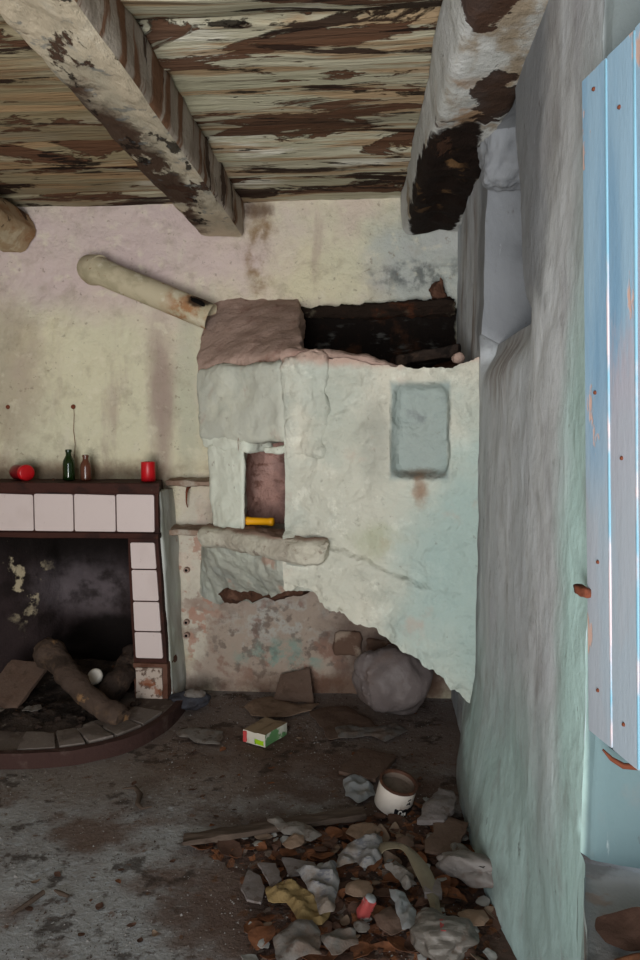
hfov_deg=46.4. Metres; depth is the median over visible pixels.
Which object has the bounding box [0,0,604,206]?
ceiling
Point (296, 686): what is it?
flap
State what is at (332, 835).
dead leaf
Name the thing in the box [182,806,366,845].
plank
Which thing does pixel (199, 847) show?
dead leaf
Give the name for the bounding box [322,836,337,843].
dead leaf
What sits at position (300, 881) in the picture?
dead leaf
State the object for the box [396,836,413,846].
scrap
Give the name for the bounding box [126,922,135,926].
dead leaf
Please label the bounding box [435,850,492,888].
packet
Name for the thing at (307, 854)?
dead leaf
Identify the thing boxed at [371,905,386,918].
dead leaf
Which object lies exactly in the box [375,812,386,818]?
dead leaf
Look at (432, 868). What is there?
dead leaf
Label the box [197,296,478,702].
oven
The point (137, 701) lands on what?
lump
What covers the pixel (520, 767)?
wall
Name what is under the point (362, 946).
dead leaf
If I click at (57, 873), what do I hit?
dead leaf
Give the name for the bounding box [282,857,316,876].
fragment
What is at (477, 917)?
scrap
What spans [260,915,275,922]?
dead leaf
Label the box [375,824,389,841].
dead leaf
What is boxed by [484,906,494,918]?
dead leaf
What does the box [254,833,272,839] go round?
dead leaf
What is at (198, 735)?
paper sheet
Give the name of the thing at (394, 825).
dead leaf
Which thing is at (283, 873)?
dead leaf
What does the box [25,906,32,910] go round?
dead leaf
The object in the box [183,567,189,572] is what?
pipe stub
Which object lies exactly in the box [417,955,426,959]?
flake
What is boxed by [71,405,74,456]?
nail
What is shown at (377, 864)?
dead leaf
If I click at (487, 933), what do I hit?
rubble pile
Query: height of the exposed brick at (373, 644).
0.145 m
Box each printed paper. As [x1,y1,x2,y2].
[295,860,339,914]
[336,833,382,870]
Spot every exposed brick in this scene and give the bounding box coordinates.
[332,630,362,656]
[366,638,396,650]
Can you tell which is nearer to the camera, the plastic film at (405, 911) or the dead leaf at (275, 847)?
the plastic film at (405, 911)
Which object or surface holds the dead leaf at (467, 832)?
on the rubble pile
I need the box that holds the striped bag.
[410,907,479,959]
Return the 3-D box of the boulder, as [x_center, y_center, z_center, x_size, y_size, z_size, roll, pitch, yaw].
[0.394,1.090,4.079,0.439,0.379,0.360,0,4,5]
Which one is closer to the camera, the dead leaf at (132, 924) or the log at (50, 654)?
the dead leaf at (132, 924)
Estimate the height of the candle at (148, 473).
0.114 m
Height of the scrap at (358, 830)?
0.018 m
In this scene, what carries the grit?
on the floor
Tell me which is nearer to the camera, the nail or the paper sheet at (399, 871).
the paper sheet at (399, 871)
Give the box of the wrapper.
[265,879,330,924]
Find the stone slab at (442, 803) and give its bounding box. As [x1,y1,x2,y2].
[417,788,455,824]
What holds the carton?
on the floor
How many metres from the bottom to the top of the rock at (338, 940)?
0.024 m
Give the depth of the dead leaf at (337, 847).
2.72 m
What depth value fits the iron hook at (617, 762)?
1.44 m
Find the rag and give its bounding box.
[170,688,210,709]
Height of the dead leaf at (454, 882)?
0.010 m
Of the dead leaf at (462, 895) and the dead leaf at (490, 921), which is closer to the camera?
the dead leaf at (490, 921)
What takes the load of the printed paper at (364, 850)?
on the rubble pile
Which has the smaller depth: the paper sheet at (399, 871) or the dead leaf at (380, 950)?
the dead leaf at (380, 950)
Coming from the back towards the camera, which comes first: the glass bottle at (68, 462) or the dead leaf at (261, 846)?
the glass bottle at (68, 462)
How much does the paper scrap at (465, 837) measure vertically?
0.012 m
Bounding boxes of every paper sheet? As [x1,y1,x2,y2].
[176,727,222,743]
[267,816,321,840]
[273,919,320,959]
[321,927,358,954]
[335,722,407,740]
[384,861,416,889]
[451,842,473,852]
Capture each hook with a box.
[185,487,190,506]
[602,747,636,769]
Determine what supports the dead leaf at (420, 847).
on the rubble pile
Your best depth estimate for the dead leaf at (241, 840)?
2.81 m
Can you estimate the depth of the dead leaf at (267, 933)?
2.27 m
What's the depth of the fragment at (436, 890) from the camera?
2.41 m
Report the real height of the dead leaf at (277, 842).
0.018 m
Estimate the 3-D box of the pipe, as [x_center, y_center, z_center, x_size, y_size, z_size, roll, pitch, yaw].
[-0.987,-1.062,4.229,0.824,0.435,0.235,0,4,5]
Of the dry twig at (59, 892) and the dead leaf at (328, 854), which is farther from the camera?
the dead leaf at (328, 854)
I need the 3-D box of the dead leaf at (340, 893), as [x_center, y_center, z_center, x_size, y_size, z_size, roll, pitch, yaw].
[0.059,1.362,2.442,0.074,0.022,0.030,-3,5,-37]
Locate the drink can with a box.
[356,893,375,919]
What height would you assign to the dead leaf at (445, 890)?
0.019 m
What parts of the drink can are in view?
can lid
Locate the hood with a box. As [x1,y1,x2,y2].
[197,298,330,458]
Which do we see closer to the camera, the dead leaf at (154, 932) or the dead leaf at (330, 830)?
the dead leaf at (154, 932)
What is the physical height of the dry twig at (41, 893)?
0.018 m
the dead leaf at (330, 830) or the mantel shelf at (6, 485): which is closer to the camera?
the dead leaf at (330, 830)
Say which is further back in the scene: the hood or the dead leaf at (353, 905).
the hood
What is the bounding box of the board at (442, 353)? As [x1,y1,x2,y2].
[395,344,460,366]
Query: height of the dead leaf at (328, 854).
0.015 m
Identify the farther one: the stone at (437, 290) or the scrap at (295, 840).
the stone at (437, 290)
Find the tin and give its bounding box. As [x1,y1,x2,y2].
[374,768,417,816]
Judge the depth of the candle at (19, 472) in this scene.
4.23 m
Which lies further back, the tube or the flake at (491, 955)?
the tube
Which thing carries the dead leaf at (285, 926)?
on the rubble pile
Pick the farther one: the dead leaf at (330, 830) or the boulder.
the boulder
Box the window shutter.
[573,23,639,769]
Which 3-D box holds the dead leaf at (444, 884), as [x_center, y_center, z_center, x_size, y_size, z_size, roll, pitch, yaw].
[0.400,1.348,2.497,0.085,0.014,0.088,0,4,-2]
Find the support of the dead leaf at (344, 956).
on the rubble pile
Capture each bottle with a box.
[63,449,74,480]
[80,455,91,480]
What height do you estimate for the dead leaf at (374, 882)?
0.006 m
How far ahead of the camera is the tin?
3.00 m
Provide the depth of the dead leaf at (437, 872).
2.57 m
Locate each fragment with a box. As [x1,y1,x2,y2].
[241,870,264,903]
[258,862,281,886]
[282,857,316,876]
[423,879,441,899]
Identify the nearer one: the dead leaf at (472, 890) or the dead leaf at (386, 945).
the dead leaf at (386, 945)
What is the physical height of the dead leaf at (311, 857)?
0.015 m
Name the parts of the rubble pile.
plastic strip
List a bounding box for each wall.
[0,198,457,697]
[451,0,639,959]
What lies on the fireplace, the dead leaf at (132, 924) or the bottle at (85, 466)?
the bottle at (85, 466)
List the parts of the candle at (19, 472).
lid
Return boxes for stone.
[429,278,446,299]
[451,352,464,363]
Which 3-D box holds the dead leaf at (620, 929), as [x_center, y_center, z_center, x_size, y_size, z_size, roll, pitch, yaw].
[0.553,0.782,1.292,0.140,0.047,0.113,0,4,-7]
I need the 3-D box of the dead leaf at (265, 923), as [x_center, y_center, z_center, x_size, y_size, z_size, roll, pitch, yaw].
[-0.167,1.391,2.333,0.045,0.008,0.020,-3,5,-38]
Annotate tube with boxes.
[245,517,274,525]
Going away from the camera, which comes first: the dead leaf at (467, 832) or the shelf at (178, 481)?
the dead leaf at (467, 832)
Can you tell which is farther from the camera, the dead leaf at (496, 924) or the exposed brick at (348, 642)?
the exposed brick at (348, 642)
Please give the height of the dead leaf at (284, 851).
0.012 m
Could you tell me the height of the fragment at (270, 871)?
0.010 m
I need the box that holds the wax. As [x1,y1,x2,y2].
[9,465,20,479]
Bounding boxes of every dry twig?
[12,890,44,914]
[54,889,69,897]
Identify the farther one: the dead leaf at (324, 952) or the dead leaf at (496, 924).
the dead leaf at (496, 924)
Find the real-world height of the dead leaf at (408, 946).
0.022 m
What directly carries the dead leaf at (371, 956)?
on the rubble pile
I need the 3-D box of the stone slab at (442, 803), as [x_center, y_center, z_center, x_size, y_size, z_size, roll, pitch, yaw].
[0.472,1.291,2.953,0.116,0.038,0.278,2,4,31]
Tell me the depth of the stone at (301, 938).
2.18 m
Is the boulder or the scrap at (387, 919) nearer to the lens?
the scrap at (387, 919)
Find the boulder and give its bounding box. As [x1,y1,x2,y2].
[352,644,432,714]
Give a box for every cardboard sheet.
[244,696,318,717]
[309,706,376,739]
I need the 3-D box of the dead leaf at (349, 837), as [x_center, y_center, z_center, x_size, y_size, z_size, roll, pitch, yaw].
[0.130,1.347,2.836,0.089,0.038,0.090,-3,5,-33]
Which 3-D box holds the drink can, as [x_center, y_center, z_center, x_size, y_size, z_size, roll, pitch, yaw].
[0.145,1.338,2.341,0.063,0.082,0.043,1,4,21]
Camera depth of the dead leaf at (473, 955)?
2.17 m
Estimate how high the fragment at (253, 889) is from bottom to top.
0.010 m
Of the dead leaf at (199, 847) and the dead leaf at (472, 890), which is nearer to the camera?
the dead leaf at (472, 890)
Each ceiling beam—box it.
[0,0,243,236]
[0,197,35,252]
[400,0,547,234]
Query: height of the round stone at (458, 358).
0.052 m
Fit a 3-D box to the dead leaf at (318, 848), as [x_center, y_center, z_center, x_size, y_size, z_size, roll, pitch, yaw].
[0.003,1.337,2.711,0.052,0.016,0.054,1,4,10]
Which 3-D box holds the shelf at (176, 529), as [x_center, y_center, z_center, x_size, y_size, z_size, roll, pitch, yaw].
[-0.729,0.290,4.325,0.295,0.056,0.244,0,4,5]
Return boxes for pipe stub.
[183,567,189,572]
[183,619,189,625]
[183,632,189,638]
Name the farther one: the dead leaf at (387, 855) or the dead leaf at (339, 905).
the dead leaf at (387, 855)
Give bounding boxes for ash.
[0,658,134,731]
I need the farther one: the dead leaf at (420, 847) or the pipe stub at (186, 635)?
the pipe stub at (186, 635)
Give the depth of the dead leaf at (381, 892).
2.47 m
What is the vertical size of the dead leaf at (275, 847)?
0.016 m
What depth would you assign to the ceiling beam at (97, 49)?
2.53 m
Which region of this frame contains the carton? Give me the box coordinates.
[243,717,286,747]
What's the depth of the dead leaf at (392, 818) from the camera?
2.94 m
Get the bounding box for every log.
[33,637,130,724]
[97,644,135,700]
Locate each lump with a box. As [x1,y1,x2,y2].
[54,716,61,721]
[77,716,84,721]
[135,699,140,705]
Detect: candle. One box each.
[9,465,34,480]
[141,461,155,481]
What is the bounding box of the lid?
[88,668,102,684]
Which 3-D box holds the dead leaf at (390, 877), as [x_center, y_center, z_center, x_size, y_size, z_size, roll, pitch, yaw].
[0.233,1.361,2.545,0.064,0.028,0.064,-1,4,-8]
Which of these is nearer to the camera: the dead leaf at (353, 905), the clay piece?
the dead leaf at (353, 905)
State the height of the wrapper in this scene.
0.034 m
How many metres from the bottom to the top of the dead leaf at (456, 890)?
0.030 m
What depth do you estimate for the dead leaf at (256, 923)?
2.33 m
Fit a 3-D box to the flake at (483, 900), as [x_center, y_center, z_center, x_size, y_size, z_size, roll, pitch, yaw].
[0.533,1.374,2.438,0.043,0.010,0.046,3,5,33]
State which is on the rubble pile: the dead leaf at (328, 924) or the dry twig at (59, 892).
the dead leaf at (328, 924)
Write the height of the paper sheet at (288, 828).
0.020 m
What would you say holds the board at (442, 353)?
in the oven
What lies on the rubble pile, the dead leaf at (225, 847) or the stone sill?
the dead leaf at (225, 847)
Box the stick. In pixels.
[122,785,151,809]
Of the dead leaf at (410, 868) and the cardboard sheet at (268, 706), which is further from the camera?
the cardboard sheet at (268, 706)
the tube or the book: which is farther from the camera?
the tube
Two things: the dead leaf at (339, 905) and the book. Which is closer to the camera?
the dead leaf at (339, 905)
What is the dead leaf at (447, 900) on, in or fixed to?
on the rubble pile
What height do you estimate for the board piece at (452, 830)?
0.016 m
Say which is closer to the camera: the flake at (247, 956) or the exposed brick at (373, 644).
the flake at (247, 956)
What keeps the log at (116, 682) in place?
on the ash
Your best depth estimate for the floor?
2.99 m
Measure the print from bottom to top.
0.026 m
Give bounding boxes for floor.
[0,689,639,959]
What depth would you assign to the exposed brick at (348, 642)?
4.36 m
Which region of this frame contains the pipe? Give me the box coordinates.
[77,254,216,328]
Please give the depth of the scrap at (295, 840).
2.72 m
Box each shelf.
[0,479,162,492]
[165,477,208,486]
[169,524,204,535]
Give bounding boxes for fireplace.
[0,479,185,769]
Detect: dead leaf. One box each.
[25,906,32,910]
[54,871,60,876]
[95,902,103,909]
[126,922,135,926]
[152,929,157,936]
[190,845,212,849]
[217,840,241,857]
[235,838,246,843]
[244,920,263,933]
[248,926,274,949]
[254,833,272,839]
[255,842,266,850]
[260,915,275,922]
[260,954,275,959]
[263,922,271,925]
[271,840,280,846]
[272,843,279,851]
[279,848,296,855]
[280,870,286,878]
[280,923,290,931]
[296,877,306,889]
[302,945,337,959]
[303,849,315,857]
[310,852,334,858]
[310,856,322,861]
[313,846,327,851]
[317,831,327,839]
[317,834,334,840]
[317,948,328,955]
[319,927,327,934]
[320,920,331,933]
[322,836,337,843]
[325,826,344,837]
[330,897,343,914]
[331,845,339,852]
[334,952,353,959]
[337,888,344,898]
[338,879,353,892]
[340,915,349,924]
[342,830,355,841]
[345,897,358,901]
[348,901,359,913]
[350,941,373,959]
[360,951,377,959]
[367,856,382,871]
[369,941,394,951]
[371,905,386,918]
[372,880,379,884]
[374,888,392,896]
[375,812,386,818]
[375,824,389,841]
[377,947,383,953]
[379,872,398,882]
[383,850,401,863]
[387,814,407,827]
[387,936,416,952]
[389,822,399,833]
[404,935,415,951]
[406,866,415,877]
[413,844,424,852]
[415,897,428,906]
[417,851,426,862]
[426,853,437,861]
[430,866,435,873]
[433,868,445,877]
[435,874,450,889]
[440,894,456,903]
[442,888,447,898]
[443,887,461,897]
[450,877,458,886]
[450,891,466,901]
[461,831,469,843]
[463,947,475,958]
[469,887,477,892]
[470,953,483,959]
[482,907,500,931]
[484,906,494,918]
[485,919,492,924]
[595,907,639,959]
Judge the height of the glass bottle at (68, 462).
0.177 m
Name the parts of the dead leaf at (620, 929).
stem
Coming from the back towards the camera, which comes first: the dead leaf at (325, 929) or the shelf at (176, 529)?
the shelf at (176, 529)
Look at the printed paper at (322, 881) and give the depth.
2.45 m
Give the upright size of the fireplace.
1.291 m
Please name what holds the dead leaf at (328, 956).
on the rubble pile
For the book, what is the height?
0.018 m
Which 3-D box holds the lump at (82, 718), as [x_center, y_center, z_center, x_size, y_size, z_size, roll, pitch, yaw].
[-1.217,1.215,3.809,0.032,0.027,0.043,-4,5,-45]
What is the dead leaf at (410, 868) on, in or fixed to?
on the rubble pile
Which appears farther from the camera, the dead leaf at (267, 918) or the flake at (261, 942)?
the dead leaf at (267, 918)
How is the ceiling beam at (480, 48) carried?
attached to the ceiling
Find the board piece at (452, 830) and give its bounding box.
[425,816,468,854]
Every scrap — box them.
[22,704,41,711]
[282,833,303,848]
[345,879,372,896]
[346,822,381,838]
[353,920,369,932]
[374,907,405,935]
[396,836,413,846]
[457,909,488,925]
[461,835,468,841]
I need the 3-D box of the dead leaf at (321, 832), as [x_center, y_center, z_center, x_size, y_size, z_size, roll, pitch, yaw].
[0.007,1.341,2.809,0.054,0.015,0.054,-1,4,-15]
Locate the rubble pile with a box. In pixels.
[198,803,507,959]
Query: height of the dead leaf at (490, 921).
0.017 m
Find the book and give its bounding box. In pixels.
[339,748,395,781]
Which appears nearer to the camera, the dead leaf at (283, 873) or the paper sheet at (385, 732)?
the dead leaf at (283, 873)
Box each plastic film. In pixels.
[343,774,374,802]
[389,889,415,929]
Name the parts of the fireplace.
lintel molding, post, panel, post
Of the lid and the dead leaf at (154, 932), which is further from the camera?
the lid
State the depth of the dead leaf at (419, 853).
2.66 m
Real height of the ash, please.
0.117 m
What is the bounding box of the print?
[254,739,263,745]
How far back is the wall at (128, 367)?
4.35 m
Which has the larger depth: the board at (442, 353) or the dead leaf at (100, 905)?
the board at (442, 353)
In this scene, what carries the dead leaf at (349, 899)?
on the rubble pile
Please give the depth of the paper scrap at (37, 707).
3.90 m
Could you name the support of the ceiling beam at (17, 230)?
attached to the ceiling
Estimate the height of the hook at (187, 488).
0.125 m
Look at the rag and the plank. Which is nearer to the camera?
the plank
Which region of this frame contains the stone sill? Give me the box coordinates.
[584,863,639,959]
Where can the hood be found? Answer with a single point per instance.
(262, 394)
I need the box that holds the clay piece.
[0,660,46,708]
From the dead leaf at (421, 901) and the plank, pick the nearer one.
the dead leaf at (421, 901)
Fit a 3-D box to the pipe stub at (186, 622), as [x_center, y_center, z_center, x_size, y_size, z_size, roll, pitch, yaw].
[-0.792,0.844,4.432,0.036,0.036,0.034,0,4,5]
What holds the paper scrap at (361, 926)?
on the rubble pile
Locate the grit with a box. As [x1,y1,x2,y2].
[0,694,467,959]
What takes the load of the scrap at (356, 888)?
on the rubble pile
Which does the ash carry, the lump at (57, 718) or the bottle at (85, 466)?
the lump at (57, 718)
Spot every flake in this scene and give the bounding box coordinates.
[241,954,257,959]
[257,939,269,948]
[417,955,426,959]
[476,895,489,906]
[483,948,496,959]
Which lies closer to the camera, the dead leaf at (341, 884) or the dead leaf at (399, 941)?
the dead leaf at (399, 941)
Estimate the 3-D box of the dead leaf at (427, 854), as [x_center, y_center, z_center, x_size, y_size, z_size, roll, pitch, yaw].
[0.406,1.343,2.669,0.071,0.019,0.068,-4,5,-43]
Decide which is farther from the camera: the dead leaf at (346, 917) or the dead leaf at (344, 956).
the dead leaf at (346, 917)
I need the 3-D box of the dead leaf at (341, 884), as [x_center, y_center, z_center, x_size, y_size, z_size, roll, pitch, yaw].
[0.090,1.361,2.504,0.087,0.026,0.091,3,5,37]
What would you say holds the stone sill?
attached to the wall at (520, 767)
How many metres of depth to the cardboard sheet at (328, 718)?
3.98 m
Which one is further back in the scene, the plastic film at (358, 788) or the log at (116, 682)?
the log at (116, 682)
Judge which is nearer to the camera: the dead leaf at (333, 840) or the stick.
the dead leaf at (333, 840)
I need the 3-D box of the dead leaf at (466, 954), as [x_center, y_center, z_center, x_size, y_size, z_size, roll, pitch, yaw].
[0.437,1.391,2.200,0.042,0.013,0.042,1,4,13]
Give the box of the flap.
[274,668,313,703]
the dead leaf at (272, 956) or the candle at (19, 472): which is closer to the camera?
the dead leaf at (272, 956)

